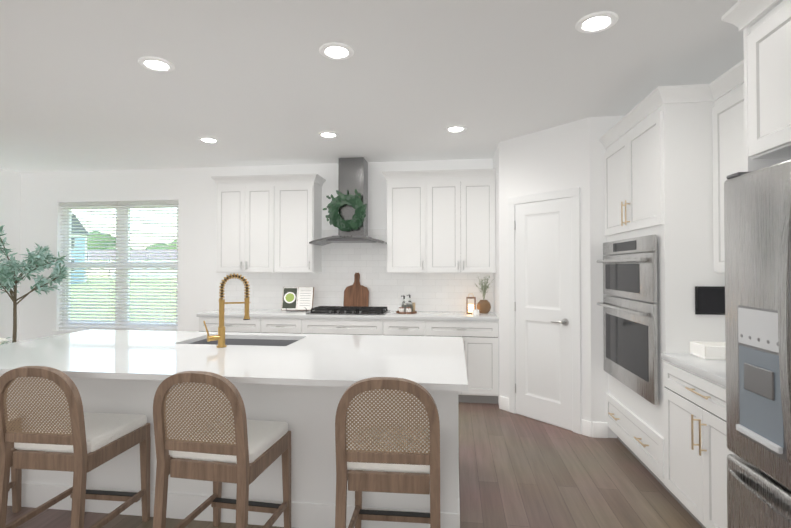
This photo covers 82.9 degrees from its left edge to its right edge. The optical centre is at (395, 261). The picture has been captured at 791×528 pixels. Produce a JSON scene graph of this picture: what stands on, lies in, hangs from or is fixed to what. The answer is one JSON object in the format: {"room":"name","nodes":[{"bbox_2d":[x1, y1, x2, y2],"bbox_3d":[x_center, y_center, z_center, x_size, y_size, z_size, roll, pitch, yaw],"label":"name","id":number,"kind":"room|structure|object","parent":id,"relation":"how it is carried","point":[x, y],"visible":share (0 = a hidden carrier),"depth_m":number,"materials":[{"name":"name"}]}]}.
{"room":"kitchen","nodes":[
{"label":"kitchen","id":0,"kind":"room"},
{"bbox_2d":[6,402,701,527],"bbox_3d":[-1.754,1.488,1.743,8.060,0.060,8.020,0,-1,7],"label":"floor","id":1,"kind":"structure","parent":0,"point":[518,471],"depth_m":2.93,"materials":[{"name":"brown wood"}]},
{"bbox_2d":[7,409,21,512],"bbox_3d":[-2.474,0.981,2.427,0.461,0.976,0.534,0,-1,9],"label":"bar stool","id":2,"kind":"object","parent":1,"relation":"on","point":[15,484],"visible":0.33,"depth_m":2.62,"materials":[{"name":"brown wood"}]},
{"bbox_2d":[0,225,69,342],"bbox_3d":[-4.431,0.530,5.233,1.357,1.950,1.313,0,-1,7],"label":"plant","id":3,"kind":"object","parent":1,"relation":"on","point":[9,279],"visible":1,"depth_m":5.15,"materials":[{"name":"green plant"}]},
{"bbox_2d":[0,366,150,527],"bbox_3d":[-1.650,0.979,2.320,0.461,0.976,0.534,0,-1,6],"label":"bar stool","id":4,"kind":"object","parent":1,"relation":"on","point":[98,438],"visible":1,"depth_m":2.12,"materials":[{"name":"brown wood"}]},
{"bbox_2d":[153,371,290,527],"bbox_3d":[-0.833,0.978,2.213,0.461,0.976,0.534,0,-1,10],"label":"bar stool","id":5,"kind":"object","parent":1,"relation":"on","point":[250,451],"visible":1,"depth_m":2.02,"materials":[{"name":"brown wood"}]},
{"bbox_2d":[199,317,259,332],"bbox_3d":[-1.822,1.070,5.322,0.744,0.875,0.625,0,-1,7],"label":"base cabinet","id":6,"kind":"object","parent":1,"relation":"on","point":[232,324],"depth_m":5.01,"materials":[{"name":"white paint"}]},
{"bbox_2d":[6,377,459,527],"bbox_3d":[-1.091,1.035,3.033,3.009,0.884,0.977,0,-1,7],"label":"kitchen island","id":7,"kind":"object","parent":1,"relation":"on","point":[309,411],"depth_m":2.50,"materials":[{"name":"white paint"}]},
{"bbox_2d":[0,329,206,376],"bbox_3d":[-2.087,0.575,2.996,1.120,0.030,1.382,0,-1,7],"label":"island countertop","id":8,"kind":"structure","parent":7,"relation":"on","point":[67,352],"depth_m":2.91,"materials":[{"name":"white stone"}]},
{"bbox_2d":[184,337,299,344],"bbox_3d":[-1.090,0.698,3.216,0.824,0.234,0.453,0,-1,7],"label":"sink","id":9,"kind":"object","parent":8,"relation":"in","point":[199,340],"depth_m":3.42,"materials":[{"name":"grey metal"}]},
{"bbox_2d":[72,333,307,384],"bbox_3d":[-1.135,0.573,2.872,0.800,0.030,1.382,0,-1,7],"label":"island countertop","id":10,"kind":"structure","parent":7,"relation":"on","point":[160,364],"depth_m":2.50,"materials":[{"name":"white stone"}]},
{"bbox_2d":[203,273,249,347],"bbox_3d":[-1.094,0.318,2.923,0.246,0.481,0.170,0,-1,7],"label":"faucet","id":11,"kind":"object","parent":10,"relation":"on","point":[220,337],"visible":1,"depth_m":2.92,"materials":[{"name":"gold metal"}]},
{"bbox_2d":[224,334,467,392],"bbox_3d":[-0.164,0.572,2.746,1.160,0.030,1.382,0,-1,7],"label":"island countertop","id":12,"kind":"structure","parent":7,"relation":"on","point":[333,361],"depth_m":2.45,"materials":[{"name":"white stone"}]},
{"bbox_2d":[260,317,303,333],"bbox_3d":[-1.220,1.069,5.244,0.470,0.875,0.625,0,-1,7],"label":"base cabinet","id":13,"kind":"object","parent":1,"relation":"on","point":[295,325],"depth_m":4.94,"materials":[{"name":"white paint"}]},
{"bbox_2d":[304,317,383,334],"bbox_3d":[-0.542,1.068,5.156,0.897,0.875,0.625,0,-1,7],"label":"base cabinet","id":14,"kind":"object","parent":1,"relation":"on","point":[311,326],"depth_m":4.85,"materials":[{"name":"white paint"}]},
{"bbox_2d":[335,377,439,527],"bbox_3d":[-0.013,0.976,2.107,0.461,0.976,0.534,0,-1,5],"label":"bar stool","id":15,"kind":"object","parent":1,"relation":"on","point":[398,451],"visible":1,"depth_m":1.89,"materials":[{"name":"brown wood"}]},
{"bbox_2d":[384,321,427,335],"bbox_3d":[0.129,1.067,5.069,0.457,0.875,0.625,0,-1,7],"label":"base cabinet","id":16,"kind":"object","parent":1,"relation":"on","point":[398,328],"depth_m":4.76,"materials":[{"name":"white paint"}]},
{"bbox_2d":[428,321,498,403],"bbox_3d":[0.733,1.066,4.990,0.760,0.875,0.625,0,-1,7],"label":"base cabinet","id":17,"kind":"object","parent":1,"relation":"on","point":[480,338],"depth_m":4.67,"materials":[{"name":"white paint"}]},
{"bbox_2d":[196,309,498,320],"bbox_3d":[-0.549,0.610,5.157,3.344,0.038,0.637,0,-1,7],"label":"countertop","id":18,"kind":"structure","parent":17,"relation":"on","point":[422,314],"depth_m":4.90,"materials":[{"name":"white stone"}]},
{"bbox_2d":[281,287,313,310],"bbox_3d":[-1.164,0.449,5.370,0.370,0.284,0.210,0,-1,1],"label":"cookbook stand","id":19,"kind":"object","parent":18,"relation":"on","point":[298,298],"visible":1,"depth_m":5.32,"materials":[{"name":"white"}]},
{"bbox_2d":[306,306,389,314],"bbox_3d":[-0.528,0.561,5.137,0.880,0.055,0.460,0,-1,7],"label":"cooktop","id":20,"kind":"object","parent":18,"relation":"in","point":[346,310],"visible":1,"depth_m":5.01,"materials":[{"name":"black metal"}]},
{"bbox_2d":[343,273,368,306],"bbox_3d":[-0.471,0.365,5.414,0.310,0.453,0.083,0,-1,11],"label":"cutting board","id":21,"kind":"object","parent":18,"relation":"on","point":[356,293],"visible":0.71,"depth_m":5.40,"materials":[{"name":"brown wood"}]},
{"bbox_2d":[396,295,416,313],"bbox_3d":[0.124,0.485,5.114,0.240,0.207,0.240,0,-1,7],"label":"tray","id":22,"kind":"object","parent":18,"relation":"on","point":[407,308],"visible":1,"depth_m":5.11,"materials":[{"name":"brown wood"}]},
{"bbox_2d":[466,295,475,313],"bbox_3d":[0.854,0.477,5.069,0.100,0.222,0.100,0,-1,7],"label":"candle lantern","id":23,"kind":"object","parent":18,"relation":"on","point":[470,308],"visible":0.85,"depth_m":5.04,"materials":[{"name":"brown wood"}]},
{"bbox_2d":[473,309,478,315],"bbox_3d":[0.872,0.555,4.854,0.072,0.060,0.071,0,-1,7],"label":"candle jar","id":24,"kind":"object","parent":18,"relation":"on","point":[475,312],"visible":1,"depth_m":4.83,"materials":[{"name":"white ceramic"}]},
{"bbox_2d":[475,276,493,313],"bbox_3d":[1.011,0.371,5.081,0.213,0.434,0.160,0,-1,7],"label":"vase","id":25,"kind":"object","parent":18,"relation":"on","point":[483,306],"visible":1,"depth_m":5.04,"materials":[{"name":"brown"}]},
{"bbox_2d":[604,102,725,503],"bbox_3d":[1.996,0.259,3.226,0.674,2.440,1.053,0,-1,7],"label":"tall cabinet","id":26,"kind":"object","parent":1,"relation":"on","point":[658,172],"visible":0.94,"depth_m":2.75,"materials":[{"name":"white paint"}]},
{"bbox_2d":[597,235,657,404],"bbox_3d":[1.653,0.370,3.269,0.090,1.062,0.943,0,-1,7],"label":"wall oven","id":27,"kind":"object","parent":26,"relation":"in","point":[630,335],"visible":1,"depth_m":3.12,"materials":[{"name":"silver metal"}]},
{"bbox_2d":[599,0,778,148],"bbox_3d":[1.842,-1.020,2.305,0.737,0.090,2.954,0,-1,7],"label":"crown molding","id":28,"kind":"structure","parent":26,"relation":"on","point":[741,15],"depth_m":2.69,"materials":[{"name":"white paint"}]},
{"bbox_2d":[695,286,724,314],"bbox_3d":[1.905,0.236,2.698,0.185,0.170,0.012,0,-1,7],"label":"tablet","id":29,"kind":"object","parent":26,"relation":"attached to","point":[709,300],"visible":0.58,"depth_m":2.69,"materials":[{"name":"black"}]},
{"bbox_2d":[661,353,733,527],"bbox_3d":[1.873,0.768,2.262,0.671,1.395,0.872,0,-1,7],"label":"base cabinet","id":30,"kind":"object","parent":1,"relation":"on","point":[697,451],"visible":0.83,"depth_m":2.36,"materials":[{"name":"white paint"}]},
{"bbox_2d":[690,341,725,359],"bbox_3d":[1.854,0.516,2.594,0.200,0.075,0.170,0,-1,7],"label":"box","id":31,"kind":"object","parent":30,"relation":"on","point":[710,350],"visible":0.65,"depth_m":2.53,"materials":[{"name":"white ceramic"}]},
{"bbox_2d":[724,159,790,527],"bbox_3d":[1.654,0.545,1.363,0.812,1.815,0.914,0,-1,7],"label":"refrigerator","id":32,"kind":"object","parent":1,"relation":"on","point":[757,222],"visible":1,"depth_m":1.64,"materials":[{"name":"grey metal"}]},
{"bbox_3d":[-4.195,1.224,4.616,0.490,0.551,0.490,0,-1,7],"label":"side table","id":33,"kind":"object","parent":1,"relation":"on","visible":0},
{"bbox_2d":[0,337,16,344],"bbox_3d":[-4.164,0.856,4.633,0.388,0.182,0.419,0,-1,7],"label":"flower bowl","id":34,"kind":"object","parent":33,"relation":"on","point":[3,341],"visible":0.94,"depth_m":4.65,"materials":[{"name":"white ceramic"}]},
{"bbox_2d":[0,89,733,437],"bbox_3d":[-1.754,0.098,1.763,8.060,2.720,8.020,0,-1,7],"label":"wall","id":35,"kind":"structure","parent":0,"point":[566,155],"depth_m":5.60,"materials":[{"name":"white paint"}]},
{"bbox_2d":[51,205,178,335],"bbox_3d":[-3.666,0.113,5.949,1.830,1.808,0.180,0,-1,7],"label":"window","id":36,"kind":"structure","parent":35,"relation":"in","point":[58,332],"depth_m":5.99,"materials":[{"name":"white plastic"}]},
{"bbox_2d":[59,200,178,330],"bbox_3d":[-3.667,0.057,5.937,1.726,1.694,0.056,0,-1,7],"label":"window blinds","id":37,"kind":"object","parent":36,"relation":"attached to","point":[122,203],"visible":0.85,"depth_m":5.93,"materials":[{"name":"white plastic"}]},
{"bbox_2d":[215,175,274,272],"bbox_3d":[-1.762,-0.436,5.476,0.730,1.148,0.346,0,-1,7],"label":"upper cabinet","id":38,"kind":"object","parent":35,"relation":"attached to","point":[245,234],"depth_m":5.30,"materials":[{"name":"white paint"}]},
{"bbox_2d":[275,173,322,272],"bbox_3d":[-1.167,-0.437,5.399,0.470,1.148,0.346,0,-1,7],"label":"upper cabinet","id":39,"kind":"object","parent":35,"relation":"attached to","point":[298,197],"depth_m":5.24,"materials":[{"name":"white paint"}]},
{"bbox_2d":[309,157,386,245],"bbox_3d":[-0.518,-0.702,5.229,0.850,1.016,0.501,0,-1,7],"label":"range hood","id":40,"kind":"object","parent":35,"relation":"attached to","point":[352,174],"visible":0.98,"depth_m":5.22,"materials":[{"name":"silver metal"}]},
{"bbox_2d":[323,189,366,230],"bbox_3d":[-0.575,-0.587,5.158,0.512,0.484,0.108,0,-1,7],"label":"wreath","id":41,"kind":"object","parent":40,"relation":"hanging from","point":[335,219],"visible":1,"depth_m":5.14,"materials":[{"name":"green plant"}]},
{"bbox_2d":[387,170,426,272],"bbox_3d":[0.145,-0.440,5.228,0.452,1.148,0.346,0,-1,7],"label":"upper cabinet","id":42,"kind":"object","parent":35,"relation":"attached to","point":[406,190],"depth_m":5.06,"materials":[{"name":"white paint"}]},
{"bbox_2d":[427,168,495,272],"bbox_3d":[0.747,-0.441,5.150,0.762,1.148,0.346,0,-1,7],"label":"upper cabinet","id":43,"kind":"object","parent":35,"relation":"attached to","point":[441,221],"depth_m":4.98,"materials":[{"name":"white paint"}]},
{"bbox_2d":[508,187,581,433],"bbox_3d":[1.365,0.427,4.168,0.546,2.130,0.546,0,-1,7],"label":"pantry door","id":44,"kind":"structure","parent":35,"relation":"in","point":[544,310],"depth_m":4.14,"materials":[{"name":"white paint"}]},
{"bbox_2d":[499,396,607,437],"bbox_3d":[-1.754,1.393,1.745,7.740,0.130,7.700,0,-1,7],"label":"baseboard","id":45,"kind":"structure","parent":35,"relation":"attached to","point":[600,429],"depth_m":3.79,"materials":[{"name":"white paint"}]},
{"bbox_2d":[712,83,744,272],"bbox_3d":[2.015,-0.455,2.261,0.384,1.040,0.872,0,-1,7],"label":"upper cabinet","id":46,"kind":"object","parent":35,"relation":"attached to","point":[728,144],"depth_m":2.61,"materials":[{"name":"white paint"}]},
{"bbox_2d":[743,0,790,171],"bbox_3d":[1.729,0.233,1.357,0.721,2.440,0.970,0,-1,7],"label":"wall cabinet","id":47,"kind":"object","parent":35,"relation":"attached to","point":[767,82],"visible":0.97,"depth_m":1.76,"materials":[{"name":"white paint"}]},
{"bbox_2d":[0,0,782,172],"bbox_3d":[-1.754,-1.302,1.782,8.060,0.080,8.020,0,-1,7],"label":"ceiling","id":48,"kind":"structure","parent":0,"point":[255,82],"depth_m":2.98,"materials":[{"name":"paint"}]},
{"bbox_2d":[138,56,174,71],"bbox_3d":[-1.507,-1.240,2.828,0.208,0.012,0.208,0,-1,7],"label":"recessed light","id":49,"kind":"object","parent":48,"relation":"in","point":[157,64],"visible":1,"depth_m":2.81,"materials":[{"name":"white paint"}]},
{"bbox_2d":[198,137,219,142],"bbox_3d":[-1.875,-1.217,4.500,0.208,0.012,0.208,0,-1,7],"label":"recessed light","id":50,"kind":"object","parent":48,"relation":"in","point":[208,139],"visible":0.98,"depth_m":4.49,"materials":[{"name":"white paint"}]},
{"bbox_2d":[317,131,338,137],"bbox_3d":[-0.648,-1.220,4.320,0.208,0.012,0.208,0,-1,7],"label":"recessed light","id":51,"kind":"object","parent":48,"relation":"in","point":[327,134],"visible":0.98,"depth_m":4.31,"materials":[{"name":"white paint"}]},
{"bbox_2d":[319,42,353,59],"bbox_3d":[-0.350,-1.243,2.658,0.208,0.012,0.208,0,-1,7],"label":"recessed light","id":52,"kind":"object","parent":48,"relation":"in","point":[336,51],"visible":1,"depth_m":2.64,"materials":[{"name":"white paint"}]},
{"bbox_2d":[445,125,466,132],"bbox_3d":[0.559,-1.222,4.143,0.208,0.012,0.208,0,-1,7],"label":"recessed light","id":53,"kind":"object","parent":48,"relation":"in","point":[456,128],"visible":1,"depth_m":4.12,"materials":[{"name":"white paint"}]},
{"bbox_2d":[575,11,618,32],"bbox_3d":[1.052,-1.247,2.345,0.208,0.012,0.208,0,-1,7],"label":"recessed light","id":54,"kind":"object","parent":48,"relation":"in","point":[596,22],"visible":1,"depth_m":2.33,"materials":[{"name":"white paint"}]},
{"label":"outside","id":55,"kind":"structure","parent":0,"visible":0},
{"bbox_2d":[71,277,175,320],"bbox_3d":[-68.116,4.584,172.902,340.000,0.300,314.290,0,-1,7],"label":"ground","id":56,"kind":"structure","parent":55,"point":[130,300],"depth_m":28.51,"materials":[{"name":"green plant"}]},
{"bbox_2d":[71,213,90,283],"bbox_3d":[-46.681,-1.581,56.639,13.300,8.798,5.300,0,-1,7],"label":"house","id":57,"kind":"structure","parent":56,"relation":"on","point":[77,248],"depth_m":56.85,"materials":[{"name":"blue"}]},
{"bbox_2d":[87,251,115,274],"bbox_3d":[-70.177,0.360,102.779,18.800,6.198,10.800,0,-1,7],"label":"house","id":58,"kind":"structure","parent":56,"relation":"on","point":[99,261],"depth_m":97.23,"materials":[{"name":"white"}]},
{"bbox_2d":[87,231,176,248],"bbox_3d":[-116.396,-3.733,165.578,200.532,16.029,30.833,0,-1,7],"label":"tree","id":59,"kind":"object","parent":56,"relation":"on","point":[115,242],"depth_m":156.73,"materials":[{"name":"green plant"}]},
{"bbox_2d":[110,250,176,277],"bbox_3d":[-48.876,0.365,95.977,18.800,5.998,10.800,0,-1,7],"label":"house","id":60,"kind":"structure","parent":56,"relation":"on","point":[150,261],"depth_m":91.36,"materials":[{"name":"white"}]}
]}

